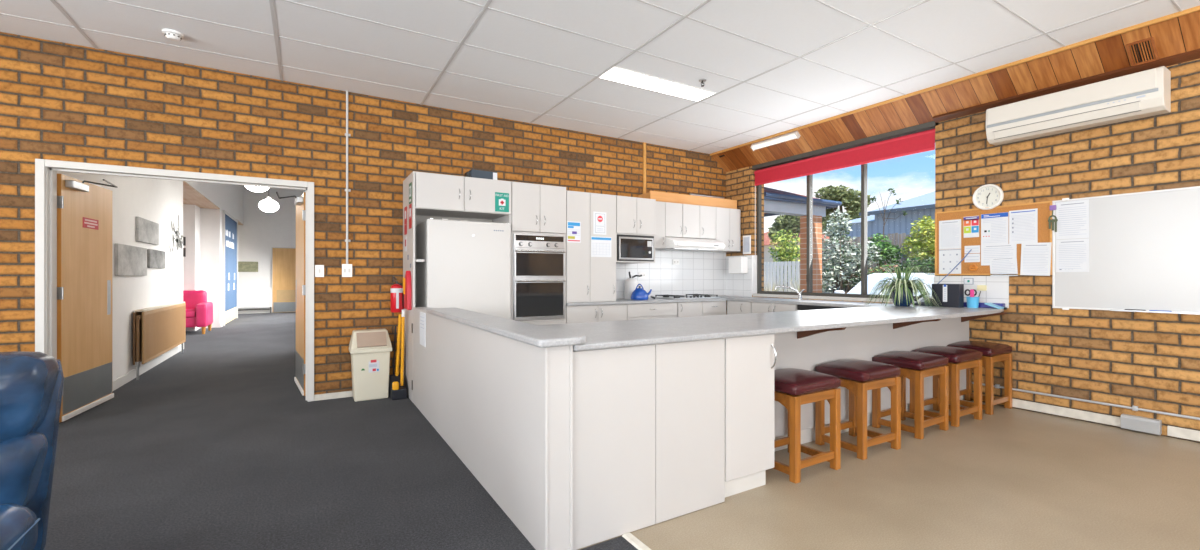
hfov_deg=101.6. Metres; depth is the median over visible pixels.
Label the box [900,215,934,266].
bush
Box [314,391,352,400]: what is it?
baseboard
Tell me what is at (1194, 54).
trim
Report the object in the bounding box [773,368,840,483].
bar stool
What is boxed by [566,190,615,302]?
cupboard
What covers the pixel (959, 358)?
bar stool
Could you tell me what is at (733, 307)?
base cabinet
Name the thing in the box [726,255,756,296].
tiles
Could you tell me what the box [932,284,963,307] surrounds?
file box
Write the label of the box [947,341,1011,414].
bar stool
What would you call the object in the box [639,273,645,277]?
power outlet
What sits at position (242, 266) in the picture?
picture
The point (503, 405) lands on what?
panel
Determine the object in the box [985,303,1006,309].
notebook
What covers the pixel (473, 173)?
box
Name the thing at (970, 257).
note card
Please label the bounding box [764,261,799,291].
picket fence
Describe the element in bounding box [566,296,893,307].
benchtop
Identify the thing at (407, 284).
pouch
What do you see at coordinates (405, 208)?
fire sign
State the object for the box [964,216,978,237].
poster
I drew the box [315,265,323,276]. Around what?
light switch
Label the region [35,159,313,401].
door frame
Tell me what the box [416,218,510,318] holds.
fridge
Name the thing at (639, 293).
kettle
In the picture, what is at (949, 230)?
notice sheet
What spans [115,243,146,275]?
picture
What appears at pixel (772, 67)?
ceiling
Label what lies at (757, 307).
base cabinet
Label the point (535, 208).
oven tower
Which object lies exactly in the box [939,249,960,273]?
page
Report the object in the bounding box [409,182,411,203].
safety sign
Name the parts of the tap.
spout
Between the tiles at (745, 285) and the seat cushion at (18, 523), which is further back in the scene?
the tiles at (745, 285)
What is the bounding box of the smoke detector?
[162,29,183,40]
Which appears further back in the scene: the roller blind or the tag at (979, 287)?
the roller blind
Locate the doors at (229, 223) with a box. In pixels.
[222,210,237,325]
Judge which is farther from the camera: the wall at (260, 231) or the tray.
the wall at (260, 231)
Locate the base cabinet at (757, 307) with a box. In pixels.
[752,302,797,312]
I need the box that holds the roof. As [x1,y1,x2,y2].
[764,187,841,216]
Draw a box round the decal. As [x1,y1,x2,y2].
[169,215,182,254]
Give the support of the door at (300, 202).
in the wall at (60, 101)
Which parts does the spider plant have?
pot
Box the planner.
[591,236,610,256]
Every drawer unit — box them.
[627,302,676,319]
[701,301,725,315]
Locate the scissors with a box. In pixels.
[964,289,976,295]
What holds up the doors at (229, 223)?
in the wall at (160, 201)
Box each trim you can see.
[622,532,650,549]
[710,5,1199,155]
[933,49,1199,122]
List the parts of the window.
sill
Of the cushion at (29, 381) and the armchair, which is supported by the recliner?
the cushion at (29, 381)
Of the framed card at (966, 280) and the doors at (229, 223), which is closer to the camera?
the framed card at (966, 280)
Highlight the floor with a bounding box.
[44,312,1199,549]
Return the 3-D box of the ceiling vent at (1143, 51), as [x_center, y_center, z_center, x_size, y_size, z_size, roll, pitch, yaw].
[4.073,-1.682,3.673,0.169,0.134,0.138,0,0,-31]
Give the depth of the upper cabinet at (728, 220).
7.04 m
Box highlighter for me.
[970,289,973,296]
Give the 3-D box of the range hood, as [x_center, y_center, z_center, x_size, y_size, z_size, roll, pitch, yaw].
[1.209,-0.435,6.736,0.902,0.159,0.562,0,0,-31]
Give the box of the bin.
[349,329,391,401]
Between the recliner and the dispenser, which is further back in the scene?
the dispenser
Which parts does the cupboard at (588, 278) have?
door, door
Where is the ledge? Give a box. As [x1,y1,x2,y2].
[426,308,585,347]
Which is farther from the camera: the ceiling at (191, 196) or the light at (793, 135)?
the ceiling at (191, 196)
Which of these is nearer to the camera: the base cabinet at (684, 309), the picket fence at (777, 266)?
the base cabinet at (684, 309)
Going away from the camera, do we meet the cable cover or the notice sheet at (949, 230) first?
the notice sheet at (949, 230)
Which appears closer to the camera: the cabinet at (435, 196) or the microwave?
the cabinet at (435, 196)
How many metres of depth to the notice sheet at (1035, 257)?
4.29 m
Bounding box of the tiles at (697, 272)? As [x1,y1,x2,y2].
[616,250,725,298]
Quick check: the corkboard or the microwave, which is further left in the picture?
the microwave
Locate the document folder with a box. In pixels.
[964,302,1004,307]
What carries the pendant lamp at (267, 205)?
hanging from the ceiling
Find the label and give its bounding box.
[405,236,410,267]
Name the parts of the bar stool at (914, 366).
leg, leg, seat, leg, seat rail, leg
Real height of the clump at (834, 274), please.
1.436 m
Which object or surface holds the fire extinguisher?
attached to the wall at (60, 101)
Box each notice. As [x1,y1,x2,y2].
[420,312,425,346]
[593,211,605,234]
[743,235,750,253]
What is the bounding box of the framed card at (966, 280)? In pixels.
[964,278,973,284]
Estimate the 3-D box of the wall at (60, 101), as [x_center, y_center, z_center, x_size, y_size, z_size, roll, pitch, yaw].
[-2.404,-0.350,5.000,10.510,3.100,0.150,0,0,-31]
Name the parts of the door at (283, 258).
kick plate, panel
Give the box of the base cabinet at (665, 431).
[573,334,776,549]
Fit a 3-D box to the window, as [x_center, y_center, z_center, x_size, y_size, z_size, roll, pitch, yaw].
[2.899,-0.652,6.035,0.157,1.895,2.480,0,0,-31]
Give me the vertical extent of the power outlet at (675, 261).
0.075 m
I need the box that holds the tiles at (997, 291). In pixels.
[934,276,1008,307]
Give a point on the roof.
(776, 202)
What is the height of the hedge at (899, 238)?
1.228 m
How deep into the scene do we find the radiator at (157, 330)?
6.21 m
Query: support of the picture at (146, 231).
attached to the wall at (160, 201)
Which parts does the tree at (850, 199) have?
stem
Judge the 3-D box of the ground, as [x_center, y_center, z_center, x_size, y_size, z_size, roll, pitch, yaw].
[30.846,0.080,70.904,114.240,2.540,150.000,0,0,-31]
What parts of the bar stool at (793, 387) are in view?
leg, leg, seat rail, seat, leg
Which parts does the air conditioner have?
panel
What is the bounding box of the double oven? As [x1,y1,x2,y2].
[513,233,564,320]
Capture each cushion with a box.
[0,351,58,441]
[0,431,47,506]
[0,503,37,549]
[186,309,195,317]
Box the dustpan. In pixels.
[389,309,406,399]
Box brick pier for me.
[800,215,821,292]
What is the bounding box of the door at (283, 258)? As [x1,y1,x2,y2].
[272,247,295,312]
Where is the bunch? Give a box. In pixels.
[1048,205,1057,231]
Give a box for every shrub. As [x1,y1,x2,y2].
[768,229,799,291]
[822,208,881,293]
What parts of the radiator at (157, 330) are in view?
panel, panel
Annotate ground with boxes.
[765,272,901,292]
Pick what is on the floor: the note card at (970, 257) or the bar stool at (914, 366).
the bar stool at (914, 366)
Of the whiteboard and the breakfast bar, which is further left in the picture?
the breakfast bar
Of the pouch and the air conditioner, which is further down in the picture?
the pouch
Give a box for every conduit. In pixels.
[345,91,349,263]
[972,382,1199,419]
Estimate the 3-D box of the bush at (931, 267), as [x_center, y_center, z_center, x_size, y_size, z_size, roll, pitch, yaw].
[7.835,-0.126,11.738,0.650,0.683,1.354,0,0,-31]
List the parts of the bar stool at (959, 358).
leg, leg, seat, leg, seat rail, leg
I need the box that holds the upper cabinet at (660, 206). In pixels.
[655,201,664,248]
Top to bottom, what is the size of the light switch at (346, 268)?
0.128 m
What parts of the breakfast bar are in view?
knee panel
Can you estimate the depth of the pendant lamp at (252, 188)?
6.23 m
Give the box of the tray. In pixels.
[1110,309,1199,314]
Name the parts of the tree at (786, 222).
stem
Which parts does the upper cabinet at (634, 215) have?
door, door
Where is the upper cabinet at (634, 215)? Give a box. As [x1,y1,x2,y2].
[616,195,655,263]
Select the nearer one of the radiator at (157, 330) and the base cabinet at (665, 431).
the base cabinet at (665, 431)
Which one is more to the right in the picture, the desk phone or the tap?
the desk phone
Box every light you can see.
[598,66,715,101]
[750,131,800,150]
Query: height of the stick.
0.409 m
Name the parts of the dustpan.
handle, handle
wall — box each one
[0,32,725,394]
[57,171,242,380]
[238,186,305,312]
[726,59,1199,442]
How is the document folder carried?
on the breakfast bar
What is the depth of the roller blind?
5.80 m
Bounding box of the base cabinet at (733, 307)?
[727,300,751,314]
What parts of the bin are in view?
lid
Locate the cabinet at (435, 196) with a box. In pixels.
[403,171,510,401]
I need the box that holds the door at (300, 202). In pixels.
[276,192,305,395]
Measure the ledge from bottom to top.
0.034 m
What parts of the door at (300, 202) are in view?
closer arm, kick plate, panel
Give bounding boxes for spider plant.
[865,266,939,306]
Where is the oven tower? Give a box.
[511,181,565,324]
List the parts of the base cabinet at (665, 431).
panel, panel, door, handle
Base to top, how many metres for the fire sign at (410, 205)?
0.235 m
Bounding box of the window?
[752,121,938,303]
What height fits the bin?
0.665 m
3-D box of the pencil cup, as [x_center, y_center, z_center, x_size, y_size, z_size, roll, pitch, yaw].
[3.480,0.245,4.565,0.106,0.100,0.106,0,0,-31]
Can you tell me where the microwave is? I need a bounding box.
[617,234,653,260]
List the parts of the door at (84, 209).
kick plate, closer arm, push plate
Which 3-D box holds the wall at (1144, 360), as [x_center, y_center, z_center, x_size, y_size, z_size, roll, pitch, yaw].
[4.360,-0.350,3.688,0.250,3.100,9.050,0,0,-31]
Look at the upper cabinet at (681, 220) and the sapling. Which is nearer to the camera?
the upper cabinet at (681, 220)
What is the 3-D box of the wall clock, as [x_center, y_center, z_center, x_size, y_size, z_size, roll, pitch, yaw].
[3.647,-0.742,4.601,0.036,0.244,0.244,0,0,-31]
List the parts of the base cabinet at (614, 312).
door, door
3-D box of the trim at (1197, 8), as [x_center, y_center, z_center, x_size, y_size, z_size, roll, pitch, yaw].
[3.979,-1.823,3.459,0.025,0.043,9.050,0,0,-31]
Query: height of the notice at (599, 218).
0.260 m
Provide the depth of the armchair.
10.26 m
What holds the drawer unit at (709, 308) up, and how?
on the floor
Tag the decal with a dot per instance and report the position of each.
(179, 243)
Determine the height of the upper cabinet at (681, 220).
0.453 m
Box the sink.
[797,305,846,310]
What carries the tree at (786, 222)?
on the ground
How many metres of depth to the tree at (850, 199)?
26.30 m
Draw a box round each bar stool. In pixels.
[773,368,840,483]
[815,359,900,459]
[872,351,948,438]
[910,346,981,426]
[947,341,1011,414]
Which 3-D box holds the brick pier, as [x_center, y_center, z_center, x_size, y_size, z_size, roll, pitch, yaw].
[3.533,0.175,8.186,0.270,2.350,0.220,0,0,-31]
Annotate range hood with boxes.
[655,237,724,251]
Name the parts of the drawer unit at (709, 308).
drawer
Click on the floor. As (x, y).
(217, 445)
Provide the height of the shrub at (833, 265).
2.885 m
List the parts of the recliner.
frame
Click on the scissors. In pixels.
(975, 294)
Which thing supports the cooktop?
on the benchtop
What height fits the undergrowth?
0.671 m
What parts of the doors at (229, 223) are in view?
door panel, door panel, panel, door panel, door panel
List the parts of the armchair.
backrest, armrest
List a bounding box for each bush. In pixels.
[868,233,902,268]
[898,257,934,272]
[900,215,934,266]
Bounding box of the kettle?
[631,284,651,299]
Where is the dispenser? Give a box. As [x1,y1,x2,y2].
[729,257,747,273]
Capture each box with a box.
[464,169,496,179]
[638,191,736,208]
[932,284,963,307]
[1120,414,1161,434]
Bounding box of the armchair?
[183,290,212,333]
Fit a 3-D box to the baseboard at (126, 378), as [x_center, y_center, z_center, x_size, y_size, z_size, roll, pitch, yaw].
[-8.358,1.140,9.467,2.580,0.120,13.570,0,0,-31]
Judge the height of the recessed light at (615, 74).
0.012 m
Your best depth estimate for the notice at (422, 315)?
4.18 m
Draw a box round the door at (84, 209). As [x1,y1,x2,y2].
[57,174,117,421]
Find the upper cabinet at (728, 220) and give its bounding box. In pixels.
[700,207,740,251]
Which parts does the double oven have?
vent trim, oven door, door glass, oven door, door glass, control panel, handle, handle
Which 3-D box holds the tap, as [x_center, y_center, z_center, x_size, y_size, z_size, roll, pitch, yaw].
[2.412,0.210,6.220,0.358,0.181,0.110,0,0,21]
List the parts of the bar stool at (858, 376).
leg, leg, seat, leg, seat rail, leg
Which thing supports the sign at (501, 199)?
attached to the cabinet at (435, 196)
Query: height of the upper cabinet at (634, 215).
0.790 m
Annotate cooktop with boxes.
[655,294,721,298]
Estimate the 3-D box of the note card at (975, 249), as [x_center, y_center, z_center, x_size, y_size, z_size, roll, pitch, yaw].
[3.583,-0.256,4.707,0.001,0.073,0.128,0,0,-31]
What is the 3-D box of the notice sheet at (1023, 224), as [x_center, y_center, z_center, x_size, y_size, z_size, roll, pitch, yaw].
[3.782,-0.441,4.372,0.002,0.304,0.203,0,0,-31]
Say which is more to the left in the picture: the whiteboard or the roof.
the roof
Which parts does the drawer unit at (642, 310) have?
drawer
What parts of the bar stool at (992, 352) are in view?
leg, leg, seat, leg, seat rail, leg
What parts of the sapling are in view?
stem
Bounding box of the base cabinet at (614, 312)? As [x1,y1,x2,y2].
[566,304,626,323]
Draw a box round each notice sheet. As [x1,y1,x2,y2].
[939,219,960,248]
[981,212,1008,244]
[981,244,1016,264]
[989,256,1017,276]
[1009,208,1037,243]
[1020,242,1051,275]
[1056,199,1088,238]
[1056,238,1088,271]
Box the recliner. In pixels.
[0,351,63,549]
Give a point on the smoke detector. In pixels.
(172, 35)
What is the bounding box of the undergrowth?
[822,264,905,287]
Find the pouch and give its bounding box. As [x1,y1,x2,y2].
[403,271,411,309]
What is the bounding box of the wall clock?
[972,184,1003,209]
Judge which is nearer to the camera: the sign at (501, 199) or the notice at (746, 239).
the sign at (501, 199)
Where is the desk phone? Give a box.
[914,293,931,305]
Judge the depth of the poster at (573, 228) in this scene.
5.48 m
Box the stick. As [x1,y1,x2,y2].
[937,249,971,283]
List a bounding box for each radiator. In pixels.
[133,302,185,379]
[238,288,271,312]
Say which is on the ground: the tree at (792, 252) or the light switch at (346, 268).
the tree at (792, 252)
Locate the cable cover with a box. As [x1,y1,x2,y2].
[643,142,645,193]
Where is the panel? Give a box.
[413,307,572,549]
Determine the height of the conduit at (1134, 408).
0.036 m
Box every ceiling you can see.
[0,0,1199,153]
[183,181,242,224]
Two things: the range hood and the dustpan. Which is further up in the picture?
the range hood
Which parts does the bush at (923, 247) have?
stem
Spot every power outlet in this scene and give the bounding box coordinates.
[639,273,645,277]
[673,259,678,264]
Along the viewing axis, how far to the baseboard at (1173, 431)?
4.01 m
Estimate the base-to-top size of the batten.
0.068 m
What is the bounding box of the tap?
[775,285,804,299]
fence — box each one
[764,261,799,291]
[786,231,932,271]
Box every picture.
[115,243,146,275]
[135,217,158,244]
[147,249,164,268]
[238,261,257,271]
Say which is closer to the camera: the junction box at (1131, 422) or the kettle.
the junction box at (1131, 422)
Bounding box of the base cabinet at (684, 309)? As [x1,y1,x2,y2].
[677,301,701,316]
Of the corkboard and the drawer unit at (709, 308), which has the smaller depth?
the corkboard
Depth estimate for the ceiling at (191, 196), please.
9.97 m
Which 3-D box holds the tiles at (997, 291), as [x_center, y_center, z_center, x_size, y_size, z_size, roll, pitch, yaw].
[3.580,0.147,4.740,0.008,0.295,0.622,0,0,-31]
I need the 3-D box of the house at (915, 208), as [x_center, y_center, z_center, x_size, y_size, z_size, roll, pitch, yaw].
[15.291,-2.450,17.193,8.900,4.700,10.600,0,0,-31]
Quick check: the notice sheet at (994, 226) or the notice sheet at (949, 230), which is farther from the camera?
the notice sheet at (949, 230)
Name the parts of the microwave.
door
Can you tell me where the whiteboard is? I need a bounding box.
[1052,186,1199,314]
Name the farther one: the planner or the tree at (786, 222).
the tree at (786, 222)
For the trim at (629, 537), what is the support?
on the floor
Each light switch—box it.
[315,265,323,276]
[342,264,351,276]
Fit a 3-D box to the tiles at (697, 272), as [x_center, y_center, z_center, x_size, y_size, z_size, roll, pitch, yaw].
[0.910,-0.050,6.891,2.380,0.700,0.008,0,0,-31]
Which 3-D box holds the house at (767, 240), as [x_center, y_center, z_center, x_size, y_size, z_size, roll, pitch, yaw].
[18.403,-2.350,47.142,9.000,4.500,11.000,0,0,-31]
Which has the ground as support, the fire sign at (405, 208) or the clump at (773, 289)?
the clump at (773, 289)
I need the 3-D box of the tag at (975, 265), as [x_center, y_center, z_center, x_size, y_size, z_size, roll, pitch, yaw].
[3.583,-0.081,4.691,0.022,0.066,0.080,0,0,-31]
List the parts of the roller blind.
pull cord, rail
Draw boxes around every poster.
[567,221,580,242]
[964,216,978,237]
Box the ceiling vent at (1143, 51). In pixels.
[1126,37,1158,65]
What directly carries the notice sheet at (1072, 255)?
attached to the whiteboard
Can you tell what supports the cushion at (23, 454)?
on the recliner
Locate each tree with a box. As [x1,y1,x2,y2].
[766,215,799,269]
[814,185,871,237]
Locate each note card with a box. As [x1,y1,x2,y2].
[965,245,979,252]
[965,254,979,261]
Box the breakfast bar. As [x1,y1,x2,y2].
[539,304,1007,451]
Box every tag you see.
[969,264,977,270]
[977,285,986,290]
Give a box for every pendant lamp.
[245,186,268,191]
[259,197,278,211]
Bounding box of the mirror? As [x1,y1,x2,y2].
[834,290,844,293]
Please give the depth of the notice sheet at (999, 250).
4.54 m
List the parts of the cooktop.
plate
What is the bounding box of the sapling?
[870,188,906,262]
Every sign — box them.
[404,206,406,234]
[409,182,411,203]
[409,203,411,228]
[495,192,508,211]
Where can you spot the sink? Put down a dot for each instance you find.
(799, 307)
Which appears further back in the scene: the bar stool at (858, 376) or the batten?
the batten
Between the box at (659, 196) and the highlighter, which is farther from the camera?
the box at (659, 196)
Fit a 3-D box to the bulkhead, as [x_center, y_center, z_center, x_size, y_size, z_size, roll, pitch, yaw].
[4.128,-1.732,3.549,0.330,0.315,9.050,0,0,-31]
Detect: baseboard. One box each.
[59,310,269,422]
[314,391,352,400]
[1012,399,1199,441]
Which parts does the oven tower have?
door, drawer, door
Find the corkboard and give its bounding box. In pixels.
[935,201,1051,274]
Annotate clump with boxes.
[764,279,790,290]
[784,274,834,292]
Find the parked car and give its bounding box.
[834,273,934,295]
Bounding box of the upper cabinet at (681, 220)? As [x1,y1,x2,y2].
[665,202,715,238]
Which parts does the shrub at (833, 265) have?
stem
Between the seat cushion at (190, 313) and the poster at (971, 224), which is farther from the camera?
the seat cushion at (190, 313)
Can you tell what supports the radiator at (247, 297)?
attached to the wall at (260, 231)
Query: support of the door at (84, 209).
in the wall at (160, 201)
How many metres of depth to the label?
4.91 m
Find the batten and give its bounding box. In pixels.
[689,193,723,198]
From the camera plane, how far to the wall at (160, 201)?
7.03 m
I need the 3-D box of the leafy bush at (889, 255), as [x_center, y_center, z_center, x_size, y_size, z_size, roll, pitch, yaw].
[7.638,-0.628,13.165,0.803,1.092,1.003,0,0,-31]
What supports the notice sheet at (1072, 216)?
attached to the whiteboard
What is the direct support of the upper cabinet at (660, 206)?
attached to the wall at (60, 101)
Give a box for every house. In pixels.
[764,232,829,271]
[834,191,934,269]
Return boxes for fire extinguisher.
[390,276,402,311]
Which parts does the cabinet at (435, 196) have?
panel, door, door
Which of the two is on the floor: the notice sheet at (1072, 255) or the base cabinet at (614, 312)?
the base cabinet at (614, 312)
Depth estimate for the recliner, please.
1.61 m
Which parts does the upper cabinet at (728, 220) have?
door, door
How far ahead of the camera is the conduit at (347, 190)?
4.83 m
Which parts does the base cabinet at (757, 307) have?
door, door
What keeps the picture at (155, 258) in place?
attached to the wall at (160, 201)
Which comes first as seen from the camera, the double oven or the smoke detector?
the smoke detector
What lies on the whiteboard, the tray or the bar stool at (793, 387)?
the tray
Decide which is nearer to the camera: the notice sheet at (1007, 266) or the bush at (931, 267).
the notice sheet at (1007, 266)
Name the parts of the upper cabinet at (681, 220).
door, door, door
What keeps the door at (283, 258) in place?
in the wall at (260, 231)
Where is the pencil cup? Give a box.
[966,297,979,307]
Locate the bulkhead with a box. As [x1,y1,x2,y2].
[713,11,1199,171]
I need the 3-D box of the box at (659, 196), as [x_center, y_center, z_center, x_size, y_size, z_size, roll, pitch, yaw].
[1.266,-1.048,6.929,1.590,0.140,0.290,0,0,-31]
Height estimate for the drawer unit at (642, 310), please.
0.865 m
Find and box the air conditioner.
[986,66,1170,144]

